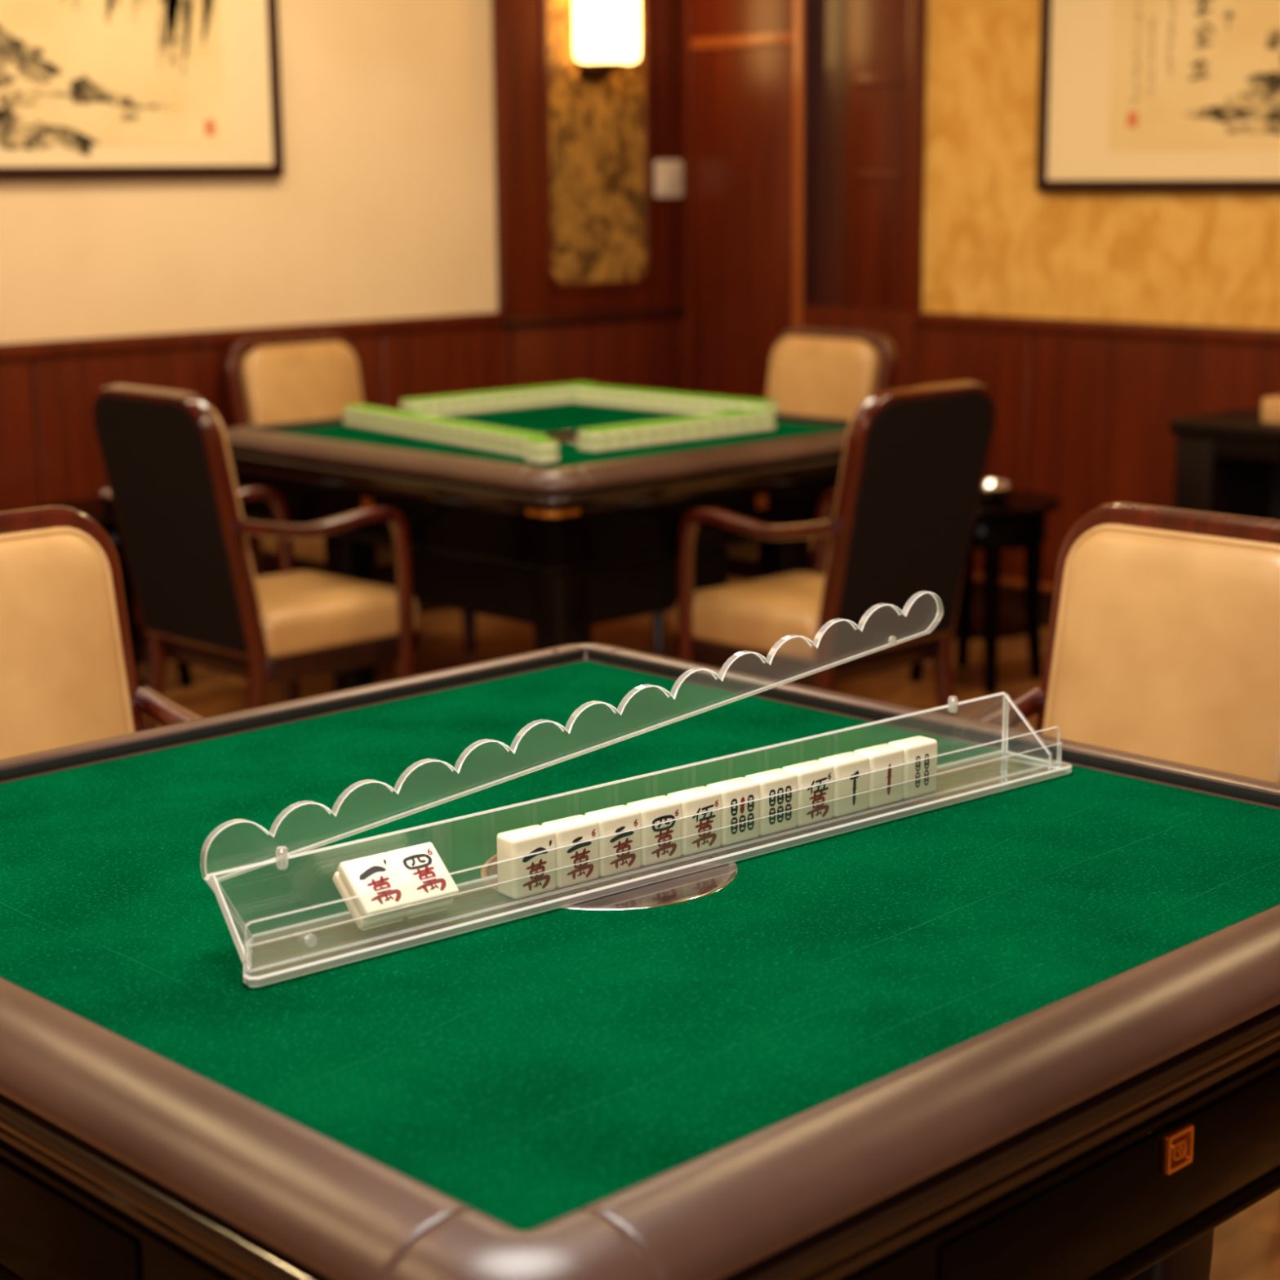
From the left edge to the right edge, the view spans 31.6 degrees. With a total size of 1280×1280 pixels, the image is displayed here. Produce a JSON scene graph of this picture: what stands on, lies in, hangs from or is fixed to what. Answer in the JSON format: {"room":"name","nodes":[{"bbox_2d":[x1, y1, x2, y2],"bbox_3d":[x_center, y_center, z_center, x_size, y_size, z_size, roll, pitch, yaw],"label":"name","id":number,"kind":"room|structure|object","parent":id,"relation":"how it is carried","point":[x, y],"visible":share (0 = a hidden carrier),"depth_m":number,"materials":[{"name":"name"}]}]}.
{"room":"games hall","nodes":[
{"label":"games hall","id":0,"kind":"room"},
{"bbox_2d":[0,0,497,343],"bbox_3d":[-2.867,-1.018,5.396,8.710,2.750,0.100,-12,16,-43],"label":"wall","id":1,"kind":"structure","parent":0,"point":[383,206],"depth_m":7.08,"materials":[{"name":"beige paint"}]},
{"bbox_2d":[0,0,284,179],"bbox_3d":[-1.687,-1.822,6.313,1.620,1.050,0.036,-12,16,-43],"label":"framed painting","id":2,"kind":"object","parent":1,"relation":"attached to","point":[90,89],"visible":1,"depth_m":6.58,"materials":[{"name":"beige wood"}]},
{"bbox_2d":[0,311,502,360],"bbox_3d":[-3.168,-0.533,5.099,7.530,0.045,0.034,-12,16,-43],"label":"trim","id":3,"kind":"structure","parent":1,"relation":"attached to","point":[24,350],"depth_m":6.88,"materials":[{"name":"brown wood"}]},
{"bbox_2d":[137,583,450,664],"bbox_3d":[-2.845,0.286,5.583,8.410,0.120,0.036,-12,16,-43],"label":"baseboard","id":4,"kind":"structure","parent":1,"relation":"attached to","point":[424,607],"depth_m":7.57,"materials":[{"name":"brown wood"}]},
{"bbox_2d":[0,315,676,622],"bbox_3d":[-2.853,-0.129,5.502,8.410,0.965,0.022,-12,16,-43],"label":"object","id":5,"kind":"structure","parent":1,"relation":"attached to","point":[50,452],"depth_m":6.66,"materials":[{"name":"brown wood"}]},
{"bbox_2d":[491,0,684,317],"bbox_3d":[-0.161,-2.031,7.782,0.880,1.785,0.045,-12,16,-43],"label":"trim","id":6,"kind":"structure","parent":1,"relation":"attached to","point":[523,289],"depth_m":7.68,"materials":[{"name":"brown wood"}]},
{"bbox_2d":[500,315,683,392],"bbox_3d":[-0.156,-0.744,8.056,0.880,0.845,0.030,-12,16,-43],"label":"trim","id":7,"kind":"structure","parent":1,"relation":"attached to","point":[644,353],"depth_m":7.99,"materials":[{"name":"brown wood"}]},
{"bbox_2d":[502,306,685,327],"bbox_3d":[-0.152,-1.142,7.966,0.880,0.030,0.050,-12,16,-43],"label":"trim","id":8,"kind":"structure","parent":1,"relation":"attached to","point":[677,310],"depth_m":7.92,"materials":[{"name":"brown wood"}]},
{"bbox_2d":[540,0,652,291],"bbox_3d":[-0.146,-1.979,7.766,0.505,1.530,0.013,-12,16,-43],"label":"trim","id":9,"kind":"structure","parent":1,"relation":"attached to","point":[552,279],"depth_m":7.80,"materials":[{"name":"brown wood"}]},
{"bbox_2d":[547,0,646,284],"bbox_3d":[-0.149,-1.980,7.769,0.455,1.480,0.006,-12,16,-43],"label":"trim","id":10,"kind":"structure","parent":1,"relation":"attached to","point":[597,152],"depth_m":7.83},
{"bbox_2d":[573,0,639,81],"bbox_3d":[-0.117,-2.179,7.644,0.250,0.560,0.158,-12,16,-43],"label":"wall sconce","id":11,"kind":"object","parent":1,"relation":"attached to","point":[606,33],"visible":1,"depth_m":7.60,"materials":[{"name":"beige glass"}]},
{"bbox_2d":[653,160,682,197],"bbox_3d":[0.104,-1.647,8.078,0.135,0.130,0.018,-12,16,-43],"label":"light switch","id":12,"kind":"object","parent":1,"relation":"attached to","point":[668,174],"visible":1,"depth_m":8.07,"materials":[{"name":"beige plastic"}]},
{"bbox_2d":[136,577,1279,1279],"bbox_3d":[0.047,0.960,2.769,8.710,0.100,8.414,-12,16,-43],"label":"floor","id":13,"kind":"structure","parent":0,"point":[1246,1246],"depth_m":6.56,"materials":[{"name":"brown wood"}]},
{"bbox_2d":[0,506,204,759],"bbox_3d":[-0.798,0.332,3.225,0.568,0.968,0.635,-12,16,-43],"label":"armchair","id":14,"kind":"object","parent":13,"relation":"on","point":[68,676],"visible":0.2,"depth_m":3.37,"materials":[{"name":"beige leather"}]},
{"bbox_2d":[0,533,129,759],"bbox_3d":[-0.942,0.137,3.334,0.408,0.560,0.170,-12,16,-43],"label":"cushion","id":15,"kind":"object","parent":14,"relation":"on","point":[64,682],"depth_m":3.36,"materials":[{"name":"beige leather"}]},
{"bbox_2d":[35,497,192,688],"bbox_3d":[-1.491,-0.119,6.470,0.459,0.531,0.459,-12,16,-43],"label":"side table","id":16,"kind":"object","parent":13,"relation":"on","point":[105,517],"visible":0.15,"depth_m":6.48,"materials":[{"name":"black paint"}]},
{"bbox_2d":[98,488,114,509],"bbox_3d":[-1.428,-0.399,6.391,0.200,0.047,0.195,-12,16,-43],"label":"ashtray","id":17,"kind":"object","parent":16,"relation":"on","point":[105,499],"visible":0.23,"depth_m":6.33,"materials":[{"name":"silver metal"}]},
{"bbox_2d":[128,622,146,647],"bbox_3d":[-1.490,-0.013,6.492,0.310,0.016,0.310,-12,16,-43],"label":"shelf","id":18,"kind":"object","parent":16,"relation":"attached to","point":[138,634],"depth_m":6.46,"materials":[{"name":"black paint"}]},
{"bbox_2d":[92,384,419,730],"bbox_3d":[-0.936,-0.158,5.582,0.635,0.968,0.568,-12,16,-43],"label":"armchair","id":19,"kind":"object","parent":13,"relation":"on","point":[176,498],"visible":0.97,"depth_m":5.40,"materials":[{"name":"brown wood"}]},
{"bbox_2d":[256,570,418,658],"bbox_3d":[-0.880,-0.076,5.654,0.480,0.118,0.485,-12,16,-43],"label":"seat cushion","id":20,"kind":"object","parent":19,"relation":"on","point":[300,614],"depth_m":5.51,"materials":[{"name":"beige leather"}]},
{"bbox_2d":[222,332,476,653],"bbox_3d":[-0.879,-0.430,6.889,0.568,0.968,0.635,-12,16,-43],"label":"armchair","id":21,"kind":"object","parent":13,"relation":"on","point":[286,378],"visible":0.27,"depth_m":6.89,"materials":[{"name":"beige leather"}]},
{"bbox_2d":[240,344,361,426],"bbox_3d":[-1.023,-0.625,6.998,0.408,0.560,0.170,-12,16,-43],"label":"cushion","id":22,"kind":"object","parent":21,"relation":"on","point":[280,383],"depth_m":6.93,"materials":[{"name":"beige leather"}]},
{"bbox_2d":[260,536,395,566],"bbox_3d":[-0.824,-0.327,6.854,0.485,0.118,0.480,-12,16,-43],"label":"seat cushion","id":23,"kind":"object","parent":21,"relation":"on","point":[310,552],"depth_m":6.68,"materials":[{"name":"beige leather"}]},
{"bbox_2d":[225,402,851,692],"bbox_3d":[-0.201,-0.200,6.198,1.381,0.776,1.415,-12,16,-43],"label":"table","id":24,"kind":"object","parent":13,"relation":"on","point":[566,547],"visible":0.56,"depth_m":5.69,"materials":[{"name":"brown wood"}]},
{"bbox_2d":[342,404,546,457],"bbox_3d":[-0.534,-0.560,6.005,0.066,0.053,0.953,-9,14,-35],"label":"tiles","id":25,"kind":"structure","parent":24,"relation":"on","point":[520,439],"depth_m":5.94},
{"bbox_2d":[525,438,558,462],"bbox_3d":[-0.240,-0.463,5.530,0.054,0.053,0.066,-12,16,-43],"label":"tiles","id":26,"kind":"structure","parent":24,"relation":"on","point":[540,445],"depth_m":5.51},
{"bbox_2d":[400,382,778,416],"bbox_3d":[-0.137,-0.663,6.485,0.718,0.053,0.862,-12,16,-43],"label":"tiles","id":27,"kind":"structure","parent":24,"relation":"on","point":[407,403],"depth_m":6.67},
{"bbox_2d":[577,408,775,451],"bbox_3d":[0.105,-0.556,5.961,0.677,0.053,0.066,-12,16,-43],"label":"tiles","id":28,"kind":"structure","parent":24,"relation":"on","point":[588,433],"depth_m":5.91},
{"bbox_2d":[0,643,1279,1279],"bbox_3d":[-0.074,0.577,2.464,1.454,0.776,1.490,-12,16,-43],"label":"table","id":29,"kind":"object","parent":13,"relation":"on","point":[1031,1031],"visible":0.91,"depth_m":1.95,"materials":[{"name":"green fabric"}]},
{"bbox_2d":[200,591,1071,986],"bbox_3d":[0.051,0.114,2.331,1.100,0.221,0.110,-10,15,-38],"label":"rack","id":30,"kind":"object","parent":29,"relation":"on","point":[246,948],"visible":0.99,"depth_m":2.25,"materials":[{"name":"clear plastic"}]},
{"bbox_2d":[332,842,458,930],"bbox_3d":[-0.229,0.231,2.122,0.104,0.060,0.063,-10,15,-38],"label":"tiles","id":31,"kind":"structure","parent":30,"relation":"on","point":[373,873],"depth_m":2.11,"materials":[{"name":"beige"}]},
{"bbox_2d":[496,735,937,898],"bbox_3d":[0.096,0.178,2.362,0.590,0.062,0.035,-10,15,-38],"label":"tiles","id":32,"kind":"structure","parent":30,"relation":"on","point":[526,840],"depth_m":2.32,"materials":[{"name":"beige"}]},
{"bbox_2d":[652,326,897,645],"bbox_3d":[0.407,-0.457,6.965,0.635,0.968,0.568,-12,16,-43],"label":"armchair","id":33,"kind":"object","parent":13,"relation":"on","point":[815,371],"visible":0.18,"depth_m":6.99,"materials":[{"name":"beige leather"}]},
{"bbox_2d":[727,534,831,560],"bbox_3d":[0.352,-0.352,6.931,0.480,0.118,0.485,-12,16,-43],"label":"seat cushion","id":34,"kind":"object","parent":33,"relation":"on","point":[748,551],"depth_m":6.66,"materials":[{"name":"beige leather"}]},
{"bbox_2d":[768,338,879,419],"bbox_3d":[0.551,-0.653,7.069,0.170,0.560,0.408,-12,16,-43],"label":"cushion","id":35,"kind":"object","parent":33,"relation":"on","point":[832,378],"depth_m":7.00,"materials":[{"name":"beige leather"}]},
{"bbox_2d":[674,380,995,716],"bbox_3d":[0.466,-0.153,5.502,0.568,0.968,0.635,-12,16,-43],"label":"armchair","id":36,"kind":"object","parent":13,"relation":"on","point":[905,500],"visible":0.98,"depth_m":5.31,"materials":[{"name":"brown wood"}]},
{"bbox_2d":[675,571,824,661],"bbox_3d":[0.412,-0.071,5.576,0.485,0.118,0.480,-12,16,-43],"label":"seat cushion","id":37,"kind":"object","parent":36,"relation":"on","point":[753,615],"depth_m":5.44,"materials":[{"name":"beige leather"}]},
{"bbox_2d":[909,489,1062,694],"bbox_3d":[0.971,-0.144,6.491,0.459,0.531,0.459,-12,16,-43],"label":"side table","id":38,"kind":"object","parent":13,"relation":"on","point":[1020,521],"visible":0.52,"depth_m":6.35,"materials":[{"name":"black paint"}]},
{"bbox_2d":[951,614,1031,639],"bbox_3d":[0.972,-0.038,6.513,0.310,0.016,0.310,-12,16,-43],"label":"shelf","id":39,"kind":"object","parent":38,"relation":"attached to","point":[966,626],"depth_m":6.45,"materials":[{"name":"black paint"}]},
{"bbox_2d":[978,479,1013,502],"bbox_3d":[0.963,-0.423,6.414,0.200,0.047,0.195,-12,16,-43],"label":"ashtray","id":40,"kind":"object","parent":38,"relation":"on","point":[1000,489],"visible":0.49,"depth_m":6.34,"materials":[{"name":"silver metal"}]},
{"bbox_2d":[970,502,1279,782],"bbox_3d":[0.627,0.331,3.175,0.635,0.968,0.568,-12,16,-43],"label":"armchair","id":41,"kind":"object","parent":13,"relation":"on","point":[1163,642],"visible":0.27,"depth_m":3.25,"materials":[{"name":"beige leather"}]},
{"bbox_2d":[1046,530,1279,782],"bbox_3d":[0.772,0.134,3.280,0.170,0.560,0.408,-12,16,-43],"label":"cushion","id":42,"kind":"object","parent":41,"relation":"on","point":[1166,646],"depth_m":3.24,"materials":[{"name":"beige leather"}]},
{"bbox_2d":[1169,408,1279,519],"bbox_3d":[2.151,-0.179,6.066,0.380,0.752,1.485,-12,16,-43],"label":"side table","id":43,"kind":"object","parent":13,"relation":"on","point":[1228,462],"visible":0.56,"depth_m":6.37,"materials":[{"name":"black wood"}]},
{"bbox_2d":[1261,395,1279,424],"bbox_3d":[1.806,-0.634,6.241,0.120,0.072,0.150,-12,16,-43],"label":"tissue box","id":44,"kind":"object","parent":43,"relation":"on","point":[1270,408],"visible":1,"depth_m":6.23,"materials":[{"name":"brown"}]},
{"bbox_2d":[921,0,1279,329],"bbox_3d":[3.081,-1.065,5.382,0.200,2.750,8.214,-12,16,-43],"label":"wall","id":45,"kind":"structure","parent":0,"point":[994,244],"depth_m":7.08,"materials":[{"name":"yellow paint"}]},
{"bbox_2d":[684,0,693,393],"bbox_3d":[0.176,-1.680,8.110,0.015,2.610,0.030,-12,16,-43],"label":"trim","id":46,"kind":"structure","parent":45,"relation":"attached to","point":[687,3],"depth_m":8.12,"materials":[{"name":"brown wood"}]},
{"bbox_2d":[691,31,793,49],"bbox_3d":[0.355,-2.076,7.838,0.012,0.037,0.490,-12,16,-43],"label":"trim","id":47,"kind":"structure","parent":45,"relation":"attached to","point":[780,37],"depth_m":7.83,"materials":[{"name":"brown wood"}]},
{"bbox_2d":[684,0,805,399],"bbox_3d":[0.368,-1.637,7.943,0.020,2.630,0.579,-12,16,-43],"label":"door","id":48,"kind":"structure","parent":45,"relation":"attached to","point":[743,96],"depth_m":7.96,"materials":[{"name":"brown wood"}]},
{"bbox_2d":[791,0,804,327],"bbox_3d":[0.543,-1.607,7.741,0.015,2.610,0.042,-12,16,-43],"label":"trim","id":49,"kind":"structure","parent":45,"relation":"attached to","point":[799,5],"depth_m":7.72,"materials":[{"name":"brown wood"}]},
{"bbox_2d":[804,0,847,307],"bbox_3d":[0.754,-1.565,7.580,0.054,2.630,0.490,-12,16,-43],"label":"trim","id":50,"kind":"structure","parent":45,"relation":"attached to","point":[826,20],"depth_m":7.70,"materials":[{"name":"brown wood"}]},
{"bbox_2d":[804,306,915,388],"bbox_3d":[0.755,-0.709,7.753,0.040,0.845,0.486,-12,16,-43],"label":"trim","id":51,"kind":"structure","parent":45,"relation":"attached to","point":[897,326],"depth_m":7.58,"materials":[{"name":"brown wood"}]},
{"bbox_2d":[844,0,908,310],"bbox_3d":[0.798,-1.982,7.459,0.013,1.765,0.295,-12,16,-43],"label":"trim","id":52,"kind":"structure","parent":45,"relation":"attached to","point":[877,30],"depth_m":7.54,"materials":[{"name":"brown wood"}]},
{"bbox_2d":[854,170,901,182],"bbox_3d":[0.793,-1.547,7.544,0.006,0.036,0.200,-12,16,-43],"label":"trim","id":53,"kind":"structure","parent":45,"relation":"attached to","point":[860,175],"depth_m":7.54,"materials":[{"name":"brown wood"}]},
{"bbox_2d":[855,74,902,87],"bbox_3d":[0.791,-1.851,7.481,0.006,0.036,0.200,-12,16,-43],"label":"trim","id":54,"kind":"structure","parent":45,"relation":"attached to","point":[886,79],"depth_m":7.48,"materials":[{"name":"brown wood"}]},
{"bbox_2d":[903,0,927,311],"bbox_3d":[0.908,-1.955,7.327,0.054,1.765,0.060,-12,16,-43],"label":"trim","id":55,"kind":"structure","parent":45,"relation":"attached to","point":[917,9],"depth_m":7.38,"materials":[{"name":"brown wood"}]},
{"bbox_2d":[680,314,1279,585],"bbox_3d":[3.009,-0.175,5.489,0.022,0.965,8.214,-12,16,-43],"label":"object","id":56,"kind":"structure","parent":45,"relation":"attached to","point":[1082,421],"depth_m":7.06,"materials":[{"name":"brown wood"}]},
{"bbox_2d":[956,579,1053,627],"bbox_3d":[3.020,0.243,5.557,0.036,0.120,8.178,-12,16,-43],"label":"baseboard","id":57,"kind":"structure","parent":45,"relation":"attached to","point":[1011,605],"depth_m":7.35,"materials":[{"name":"brown wood"}]},
{"bbox_2d":[973,573,1053,591],"bbox_3d":[3.013,0.173,5.546,0.018,0.020,8.192,-12,16,-43],"label":"trim","id":58,"kind":"structure","parent":45,"relation":"attached to","point":[976,576],"depth_m":7.34,"materials":[{"name":"brown wood"}]},
{"bbox_2d":[912,311,1279,346],"bbox_3d":[3.390,-0.565,4.996,0.034,0.045,7.100,-12,16,-43],"label":"trim","id":59,"kind":"structure","parent":45,"relation":"attached to","point":[1027,324],"depth_m":6.95,"materials":[{"name":"brown wood"}]},
{"bbox_2d":[1035,0,1279,192],"bbox_3d":[1.779,-1.781,6.420,0.036,1.000,1.550,-12,16,-43],"label":"framed painting","id":60,"kind":"object","parent":45,"relation":"attached to","point":[1135,95],"visible":1,"depth_m":6.70,"materials":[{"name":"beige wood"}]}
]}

